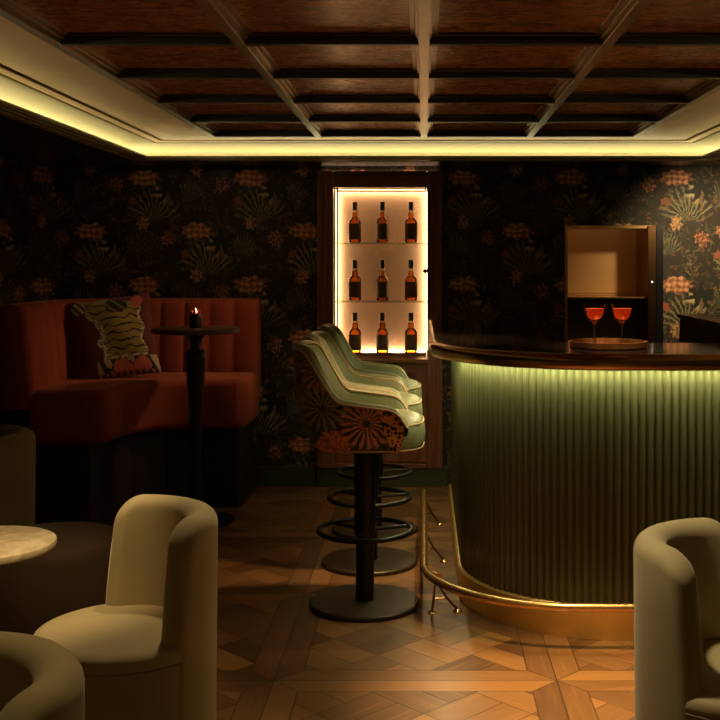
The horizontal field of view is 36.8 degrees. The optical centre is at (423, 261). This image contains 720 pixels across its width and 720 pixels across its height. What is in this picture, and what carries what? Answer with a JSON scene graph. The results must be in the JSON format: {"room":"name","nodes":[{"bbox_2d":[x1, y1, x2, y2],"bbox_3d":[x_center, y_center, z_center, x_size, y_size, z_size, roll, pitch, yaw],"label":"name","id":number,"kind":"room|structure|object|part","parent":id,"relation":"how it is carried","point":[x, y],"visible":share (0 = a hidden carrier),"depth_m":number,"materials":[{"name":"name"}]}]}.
{"room":"cocktail bar","nodes":[
{"label":"cocktail bar","id":0,"kind":"room"},
{"bbox_2d":[0,158,59,427],"bbox_3d":[-3.010,0.390,3.268,0.570,2.120,7.736,0,0,6],"label":"wall","id":1,"kind":"structure","parent":0,"point":[29,192],"depth_m":6.66,"materials":[{"name":"paper"}]},
{"bbox_2d":[0,16,719,139],"bbox_3d":[0.000,-0.754,2.877,3.080,0.072,6.954,0,0,0],"label":"ceiling","id":2,"kind":"structure","parent":0,"point":[25,53],"depth_m":4.80,"materials":[{"name":"white paint"}]},
{"bbox_2d":[18,0,719,129],"bbox_3d":[0.000,-0.759,2.700,2.380,0.062,6.600,0,0,0],"label":"ceiling panels","id":3,"kind":"object","parent":2,"relation":"attached to","point":[69,15],"depth_m":3.75,"materials":[{"name":"brown wood"}]},
{"bbox_2d":[0,0,218,136],"bbox_3d":[-1.175,-0.712,2.701,0.090,0.037,6.602,0,0,0],"label":"trim","id":4,"kind":"structure","parent":3,"relation":"attached to","point":[14,11],"depth_m":3.71,"materials":[{"name":"brown wood"}]},
{"bbox_2d":[195,0,325,136],"bbox_3d":[-0.588,-0.712,2.701,0.090,0.037,6.602,0,0,0],"label":"trim","id":5,"kind":"structure","parent":3,"relation":"attached to","point":[223,13],"depth_m":3.66,"materials":[{"name":"brown wood"}]},
{"bbox_2d":[61,32,719,45],"bbox_3d":[0.000,-0.712,3.458,2.350,0.038,0.068,0,0,0],"label":"ceiling beam","id":6,"kind":"structure","parent":3,"relation":"attached to","point":[72,38],"depth_m":3.44,"materials":[{"name":"brown wood"}]},
{"bbox_2d":[117,68,719,79],"bbox_3d":[0.000,-0.712,4.091,2.350,0.038,0.068,0,0,0],"label":"ceiling beam","id":7,"kind":"structure","parent":3,"relation":"attached to","point":[126,73],"depth_m":4.07,"materials":[{"name":"brown wood"}]},
{"bbox_2d":[158,94,689,103],"bbox_3d":[0.000,-0.712,4.724,2.350,0.038,0.068,0,0,0],"label":"trim","id":8,"kind":"structure","parent":3,"relation":"attached to","point":[167,98],"depth_m":4.71,"materials":[{"name":"brown wood"}]},
{"bbox_2d":[190,114,657,122],"bbox_3d":[0.000,-0.712,5.357,2.350,0.038,0.068,0,0,0],"label":"trim","id":9,"kind":"structure","parent":3,"relation":"attached to","point":[198,118],"depth_m":5.34,"materials":[{"name":"brown wood"}]},
{"bbox_2d":[408,0,439,136],"bbox_3d":[0.000,-0.712,2.701,0.090,0.037,6.602,0,0,0],"label":"trim","id":10,"kind":"structure","parent":3,"relation":"attached to","point":[423,14],"depth_m":3.66,"materials":[{"name":"brown wood"}]},
{"bbox_2d":[215,130,632,136],"bbox_3d":[0.000,-0.712,5.990,2.350,0.038,0.068,0,0,0],"label":"trim","id":11,"kind":"structure","parent":3,"relation":"attached to","point":[221,133],"depth_m":5.97,"materials":[{"name":"brown wood"}]},
{"bbox_2d":[522,0,652,136],"bbox_3d":[0.588,-0.712,2.701,0.090,0.037,6.602,0,0,0],"label":"trim","id":12,"kind":"structure","parent":3,"relation":"attached to","point":[624,13],"depth_m":3.66,"materials":[{"name":"brown wood"}]},
{"bbox_2d":[629,80,719,136],"bbox_3d":[1.175,-0.712,2.701,0.090,0.037,6.602,0,0,0],"label":"trim","id":13,"kind":"structure","parent":3,"relation":"attached to","point":[707,88],"depth_m":4.91,"materials":[{"name":"brown wood"}]},
{"bbox_2d":[0,115,719,166],"bbox_3d":[-0.420,-0.622,3.250,5.760,0.012,7.700,0,0,0],"label":"ceiling","id":14,"kind":"structure","parent":0,"point":[18,142],"depth_m":6.62,"materials":[{"name":"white paint"}]},
{"bbox_2d":[0,73,719,155],"bbox_3d":[0.000,-0.705,3.008,3.604,0.170,7.216,0,0,0],"label":"light","id":15,"kind":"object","parent":14,"relation":"attached to","point":[15,92],"depth_m":6.54,"materials":[{"name":"white paint"}]},
{"bbox_2d":[0,63,719,141],"bbox_3d":[0.000,-0.750,2.909,3.210,0.080,7.019,0,0,0],"label":"trim","id":16,"kind":"structure","parent":15,"relation":"attached to","point":[4,70],"depth_m":6.08,"materials":[{"name":"white paint"}]},
{"bbox_2d":[0,99,719,160],"bbox_3d":[0.000,-0.627,3.007,3.600,0.022,7.214,0,0,0],"label":"trim","id":17,"kind":"structure","parent":14,"relation":"attached to","point":[7,109],"depth_m":6.49,"materials":[{"name":"white paint"}]},
{"bbox_2d":[111,486,634,719],"bbox_3d":[-0.450,1.500,3.300,5.700,0.100,7.800,0,0,0],"label":"floor","id":18,"kind":"structure","parent":0,"point":[278,659],"depth_m":4.03,"materials":[{"name":"brown wood"}]},
{"bbox_2d":[0,425,35,525],"bbox_3d":[-1.828,1.068,4.351,0.498,0.764,0.496,0,0,0],"label":"tub chair","id":19,"kind":"object","parent":18,"relation":"on","point":[17,443],"visible":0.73,"depth_m":4.26,"materials":[{"name":"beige fabric"}]},
{"bbox_2d":[0,525,56,564],"bbox_3d":[-1.335,1.149,3.280,0.420,0.601,0.420,0,0,0],"label":"side table","id":20,"kind":"object","parent":18,"relation":"on","point":[17,543],"visible":0.97,"depth_m":3.27,"materials":[{"name":"stone"}]},
{"bbox_2d":[0,631,84,719],"bbox_3d":[-0.823,1.068,1.792,0.498,0.764,0.498,0,0,0],"label":"tub chair","id":21,"kind":"object","parent":18,"relation":"on","point":[41,679],"visible":1,"depth_m":1.84,"materials":[{"name":"beige fabric"}]},
{"bbox_2d":[0,522,113,634],"bbox_3d":[-1.355,1.222,3.970,0.490,0.455,0.490,0,0,0],"label":"pouf","id":22,"kind":"object","parent":18,"relation":"on","point":[72,576],"visible":0.4,"depth_m":3.75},
{"bbox_2d":[34,494,217,719],"bbox_3d":[-0.820,1.068,2.972,0.498,0.764,0.498,0,0,0],"label":"tub chair","id":23,"kind":"object","parent":18,"relation":"on","point":[148,652],"visible":0.92,"depth_m":2.87,"materials":[{"name":"beige fabric"}]},
{"bbox_2d":[34,604,181,675],"bbox_3d":[-0.822,1.018,2.970,0.494,0.053,0.494,0,0,0],"label":"seat cushion","id":24,"kind":"object","parent":23,"relation":"on","point":[106,639],"depth_m":2.84,"materials":[{"name":"beige fabric"}]},
{"bbox_3d":[-0.714,1.066,3.052,0.230,0.760,0.479,0,0,-37],"label":"backrest","id":25,"kind":"part","parent":23,"relation":"part of","materials":[{"name":"beige fabric"}]},
{"bbox_2d":[0,298,260,524],"bbox_3d":[-1.645,0.839,6.303,1.230,1.222,1.135,0,0,0],"label":"sofa","id":26,"kind":"object","parent":18,"relation":"on","point":[102,444],"visible":0.78,"depth_m":6.21,"materials":[{"name":"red fabric"}]},
{"bbox_2d":[67,292,161,379],"bbox_3d":[-1.836,0.450,6.402,0.533,0.540,0.212,0,0,-18],"label":"throw cushion","id":27,"kind":"object","parent":26,"relation":"on","point":[113,338],"visible":0.99,"depth_m":6.34,"materials":[{"name":"multicoloured fabric"}]},
{"bbox_3d":[-1.828,0.506,6.501,1.646,0.557,0.771,0,0,-42],"label":"backrest","id":28,"kind":"part","parent":26,"relation":"part of","materials":[{"name":"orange fabric"}]},
{"bbox_3d":[-1.575,0.828,6.268,1.090,0.292,1.065,0,0,0],"label":"seat","id":29,"kind":"part","parent":26,"relation":"part of","materials":[{"name":"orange fabric"}]},
{"bbox_2d":[150,325,239,527],"bbox_3d":[-1.275,0.908,6.030,0.490,1.083,0.490,0,0,0],"label":"pedestal table","id":30,"kind":"object","parent":18,"relation":"on","point":[195,357],"visible":0.66,"depth_m":6.00,"materials":[{"name":"brown wood"}]},
{"bbox_2d":[189,308,201,327],"bbox_3d":[-1.275,0.311,6.030,0.068,0.112,0.068,0,0,0],"label":"candle holder","id":31,"kind":"object","parent":30,"relation":"on","point":[195,318],"visible":1,"depth_m":6.01,"materials":[{"name":"black glass"}]},
{"bbox_2d":[292,340,424,622],"bbox_3d":[-0.274,0.893,4.570,0.561,1.113,0.499,0,0,0],"label":"bar stool","id":32,"kind":"object","parent":18,"relation":"on","point":[338,417],"visible":1,"depth_m":4.43,"materials":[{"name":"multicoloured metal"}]},
{"bbox_3d":[-0.250,1.438,4.570,0.462,0.024,0.462,0,0,0],"label":"plate","id":33,"kind":"part","parent":32,"relation":"part of","materials":[{"name":"brown metal"}]},
{"bbox_3d":[-0.212,0.704,4.570,0.437,0.145,0.434,0,0,0],"label":"seat","id":34,"kind":"part","parent":32,"relation":"part of","materials":[{"name":"green leather"}]},
{"bbox_2d":[306,331,422,576],"bbox_3d":[-0.286,0.893,5.200,0.561,1.113,0.499,0,0,0],"label":"bar stool","id":35,"kind":"object","parent":18,"relation":"on","point":[388,561],"visible":0.46,"depth_m":5.18,"materials":[{"name":"green leather"}]},
{"bbox_3d":[-0.262,1.438,5.200,0.462,0.024,0.462,0,0,0],"label":"plate","id":36,"kind":"part","parent":35,"relation":"part of","materials":[{"name":"brown metal"}]},
{"bbox_3d":[-0.224,0.704,5.200,0.437,0.145,0.434,0,0,0],"label":"seat","id":37,"kind":"part","parent":35,"relation":"part of","materials":[{"name":"green leather"}]},
{"bbox_2d":[318,324,421,537],"bbox_3d":[-0.290,0.893,5.830,0.561,1.113,0.499,0,0,0],"label":"bar stool","id":38,"kind":"object","parent":18,"relation":"on","point":[357,365],"visible":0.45,"depth_m":5.80,"materials":[{"name":"green leather"}]},
{"bbox_3d":[-0.266,1.438,5.830,0.462,0.024,0.462,0,0,0],"label":"plate","id":39,"kind":"part","parent":38,"relation":"part of","materials":[{"name":"brown metal"}]},
{"bbox_3d":[-0.228,0.704,5.830,0.437,0.145,0.434,0,0,0],"label":"seat","id":40,"kind":"part","parent":38,"relation":"part of","materials":[{"name":"green leather"}]},
{"bbox_2d":[317,171,441,486],"bbox_3d":[-0.285,0.431,7.067,0.804,2.038,0.385,0,0,0],"label":"display cabinet","id":41,"kind":"object","parent":18,"relation":"on","point":[425,462],"visible":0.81,"depth_m":6.96,"materials":[{"name":"brown wood"}]},
{"bbox_2d":[349,260,360,300],"bbox_3d":[-0.452,0.119,7.080,0.082,0.266,0.083,0,0,0],"label":"bottle","id":42,"kind":"object","parent":41,"relation":"in","point":[354,280],"visible":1,"depth_m":7.05,"materials":[{"name":"orange glass"}]},
{"bbox_2d":[349,202,360,242],"bbox_3d":[-0.452,-0.261,7.080,0.082,0.266,0.083,0,0,0],"label":"bottle","id":43,"kind":"object","parent":41,"relation":"in","point":[354,222],"visible":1,"depth_m":7.05,"materials":[{"name":"orange glass"}]},
{"bbox_2d":[349,312,360,352],"bbox_3d":[-0.452,0.465,7.080,0.082,0.266,0.083,0,0,0],"label":"bottle","id":44,"kind":"object","parent":41,"relation":"in","point":[354,333],"visible":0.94,"depth_m":7.05,"materials":[{"name":"orange glass"}]},
{"bbox_3d":[-0.282,-0.532,6.970,0.602,0.105,0.060,0,0,0],"label":"rail","id":45,"kind":"part","parent":41,"relation":"part of","materials":[{"name":"brown wood"}]},
{"bbox_3d":[-0.282,1.310,6.965,0.602,0.030,0.070,0,0,0],"label":"rail","id":46,"kind":"part","parent":41,"relation":"part of","materials":[{"name":"brown wood"}]},
{"bbox_2d":[334,300,426,302],"bbox_3d":[-0.282,0.259,7.105,0.602,0.008,0.190,0,0,0],"label":"glass shelf","id":47,"kind":"object","parent":41,"relation":"attached to","point":[335,301],"depth_m":7.15,"materials":[{"name":"clear glass"}]},
{"bbox_3d":[-0.282,0.960,6.973,0.602,0.669,0.035,0,0,0],"label":"door","id":48,"kind":"part","parent":41,"relation":"part of","materials":[{"name":"brown wood"}]},
{"bbox_3d":[-0.277,0.060,6.992,0.579,1.080,0.013,0,0,0],"label":"glazing frame","id":49,"kind":"part","parent":41,"relation":"part of","materials":[{"name":"brown wood"}]},
{"bbox_2d":[376,202,388,242],"bbox_3d":[-0.272,-0.261,7.080,0.082,0.266,0.083,0,0,0],"label":"bottle","id":50,"kind":"object","parent":41,"relation":"in","point":[382,223],"visible":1,"depth_m":7.05,"materials":[{"name":"orange glass"}]},
{"bbox_2d":[376,260,388,300],"bbox_3d":[-0.272,0.119,7.080,0.082,0.266,0.083,0,0,0],"label":"bottle","id":51,"kind":"object","parent":41,"relation":"in","point":[382,281],"visible":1,"depth_m":7.05,"materials":[{"name":"orange glass"}]},
{"bbox_2d":[376,312,388,352],"bbox_3d":[-0.272,0.465,7.080,0.082,0.266,0.083,0,0,0],"label":"bottle","id":52,"kind":"object","parent":41,"relation":"in","point":[382,334],"visible":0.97,"depth_m":7.05,"materials":[{"name":"orange glass"}]},
{"bbox_3d":[-0.282,0.060,7.250,0.642,1.120,0.020,0,0,0],"label":"panel","id":53,"kind":"part","parent":41,"relation":"part of","materials":[{"name":"glass"}]},
{"bbox_3d":[-0.282,0.958,6.979,0.485,0.515,0.013,0,0,0],"label":"door panel","id":54,"kind":"part","parent":41,"relation":"part of","materials":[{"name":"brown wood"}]},
{"bbox_2d":[405,260,416,300],"bbox_3d":[-0.085,0.119,7.080,0.082,0.266,0.083,0,0,0],"label":"bottle","id":55,"kind":"object","parent":41,"relation":"in","point":[410,280],"visible":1,"depth_m":7.05,"materials":[{"name":"orange glass"}]},
{"bbox_2d":[405,202,416,242],"bbox_3d":[-0.085,-0.261,7.080,0.082,0.266,0.083,0,0,0],"label":"bottle","id":56,"kind":"object","parent":41,"relation":"in","point":[410,222],"visible":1,"depth_m":7.05,"materials":[{"name":"orange glass"}]},
{"bbox_2d":[405,312,416,352],"bbox_3d":[-0.085,0.465,7.080,0.082,0.266,0.083,0,0,0],"label":"bottle","id":57,"kind":"object","parent":41,"relation":"in","point":[410,333],"visible":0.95,"depth_m":7.05,"materials":[{"name":"orange glass"}]},
{"bbox_3d":[-0.282,0.958,6.966,0.475,0.510,0.015,0,0,0],"label":"panel moulding","id":58,"kind":"part","parent":41,"relation":"part of","materials":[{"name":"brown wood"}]},
{"bbox_2d":[420,489,633,614],"bbox_3d":[0.724,1.357,4.542,3.100,0.186,1.307,0,0,42],"label":"rail","id":59,"kind":"object","parent":18,"relation":"on","point":[434,577],"visible":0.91,"depth_m":4.14,"materials":[{"name":"gold metal"}]},
{"bbox_3d":[0.043,1.369,5.940,0.097,0.153,0.031,0,0,0],"label":"leg","id":60,"kind":"part","parent":59,"relation":"part of","materials":[{"name":"brown metal"}]},
{"bbox_3d":[0.048,1.369,5.210,0.107,0.153,0.031,0,0,0],"label":"leg","id":61,"kind":"part","parent":59,"relation":"part of","materials":[{"name":"brown metal"}]},
{"bbox_3d":[0.092,1.369,4.442,0.118,0.154,0.071,0,0,-13],"label":"leg","id":62,"kind":"part","parent":59,"relation":"part of","materials":[{"name":"brown metal"}]},
{"bbox_2d":[427,320,719,639],"bbox_3d":[1.179,0.897,5.229,2.322,1.106,2.442,0,0,0],"label":"bar counter","id":63,"kind":"object","parent":18,"relation":"on","point":[562,455],"depth_m":4.19,"materials":[{"name":"green paint"}]},
{"bbox_2d":[434,320,719,353],"bbox_3d":[1.192,0.372,5.242,2.295,0.052,2.415,0,0,0],"label":"countertop","id":64,"kind":"structure","parent":63,"relation":"on","point":[509,335],"depth_m":4.70,"materials":[{"name":"black stone"}]},
{"bbox_2d":[568,338,647,349],"bbox_3d":[0.746,0.332,4.385,0.320,0.027,0.320,0,0,0],"label":"serving tray","id":65,"kind":"object","parent":63,"relation":"on","point":[580,343],"visible":1,"depth_m":4.29,"materials":[{"name":"brown wood"}]},
{"bbox_2d":[582,304,606,342],"bbox_3d":[0.692,0.256,4.380,0.101,0.167,0.101,0,0,0],"label":"cocktail glass","id":66,"kind":"object","parent":65,"relation":"on","point":[591,314],"visible":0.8,"depth_m":4.35,"materials":[{"name":"glass"}]},
{"bbox_3d":[0.692,0.293,4.380,0.068,0.092,0.068,0,0,0],"label":"stem","id":67,"kind":"part","parent":66,"relation":"part of","materials":[{"name":"clear glass"}]},
{"bbox_2d":[582,304,606,322],"bbox_3d":[0.692,0.211,4.380,0.101,0.079,0.101,0,0,0],"label":"bowl","id":68,"kind":"object","parent":66,"relation":"on","point":[591,314],"depth_m":4.35,"materials":[{"name":"red glass"}]},
{"bbox_2d":[610,304,634,342],"bbox_3d":[0.804,0.256,4.380,0.101,0.167,0.101,0,0,0],"label":"cocktail glass","id":69,"kind":"object","parent":65,"relation":"on","point":[618,314],"visible":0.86,"depth_m":4.35,"materials":[{"name":"glass"}]},
{"bbox_2d":[610,304,634,323],"bbox_3d":[0.804,0.211,4.380,0.101,0.079,0.101,0,0,0],"label":"bowl","id":70,"kind":"object","parent":69,"relation":"on","point":[618,314],"depth_m":4.35,"materials":[{"name":"red glass"}]},
{"bbox_2d":[633,518,719,719],"bbox_3d":[0.773,1.068,2.681,0.498,0.764,0.498,0,0,-23],"label":"tub chair","id":71,"kind":"object","parent":18,"relation":"on","point":[677,562],"visible":1,"depth_m":2.58,"materials":[{"name":"beige fabric"}]},
{"bbox_2d":[684,640,719,719],"bbox_3d":[0.775,1.018,2.680,0.494,0.053,0.494,0,0,-23],"label":"seat cushion","id":72,"kind":"object","parent":71,"relation":"on","point":[701,699],"depth_m":2.50,"materials":[{"name":"beige fabric"}]},
{"bbox_2d":[677,314,719,342],"bbox_3d":[1.838,0.864,5.335,1.015,1.172,0.990,0,0,0],"label":"base cabinet","id":73,"kind":"object","parent":18,"relation":"on","point":[693,328],"visible":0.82,"depth_m":5.43,"materials":[{"name":"black paint"}]},
{"bbox_2d":[60,167,719,485],"bbox_3d":[0.005,0.390,7.050,4.910,2.120,0.100,0,0,0],"label":"wall","id":74,"kind":"structure","parent":0,"point":[162,232],"depth_m":7.00,"materials":[{"name":"paper"}]},
{"bbox_2d":[254,466,447,486],"bbox_3d":[-1.103,1.387,6.987,2.515,0.125,0.025,0,0,0],"label":"baseboard","id":75,"kind":"structure","parent":74,"relation":"attached to","point":[264,476],"depth_m":6.97,"materials":[{"name":"green paint"}]},
{"bbox_2d":[564,225,662,342],"bbox_3d":[1.224,0.155,7.160,0.632,0.789,0.420,0,0,0],"label":"cabinet","id":76,"kind":"object","parent":74,"relation":"attached to","point":[621,266],"visible":0.68,"depth_m":7.35,"materials":[{"name":"brown wood"}]},
{"bbox_2d":[568,295,645,297],"bbox_3d":[1.185,0.231,7.175,0.514,0.008,0.350,0,0,0],"label":"shelf","id":77,"kind":"object","parent":76,"relation":"attached to","point":[569,296],"depth_m":7.11,"materials":[{"name":"brown wood"}]}
]}

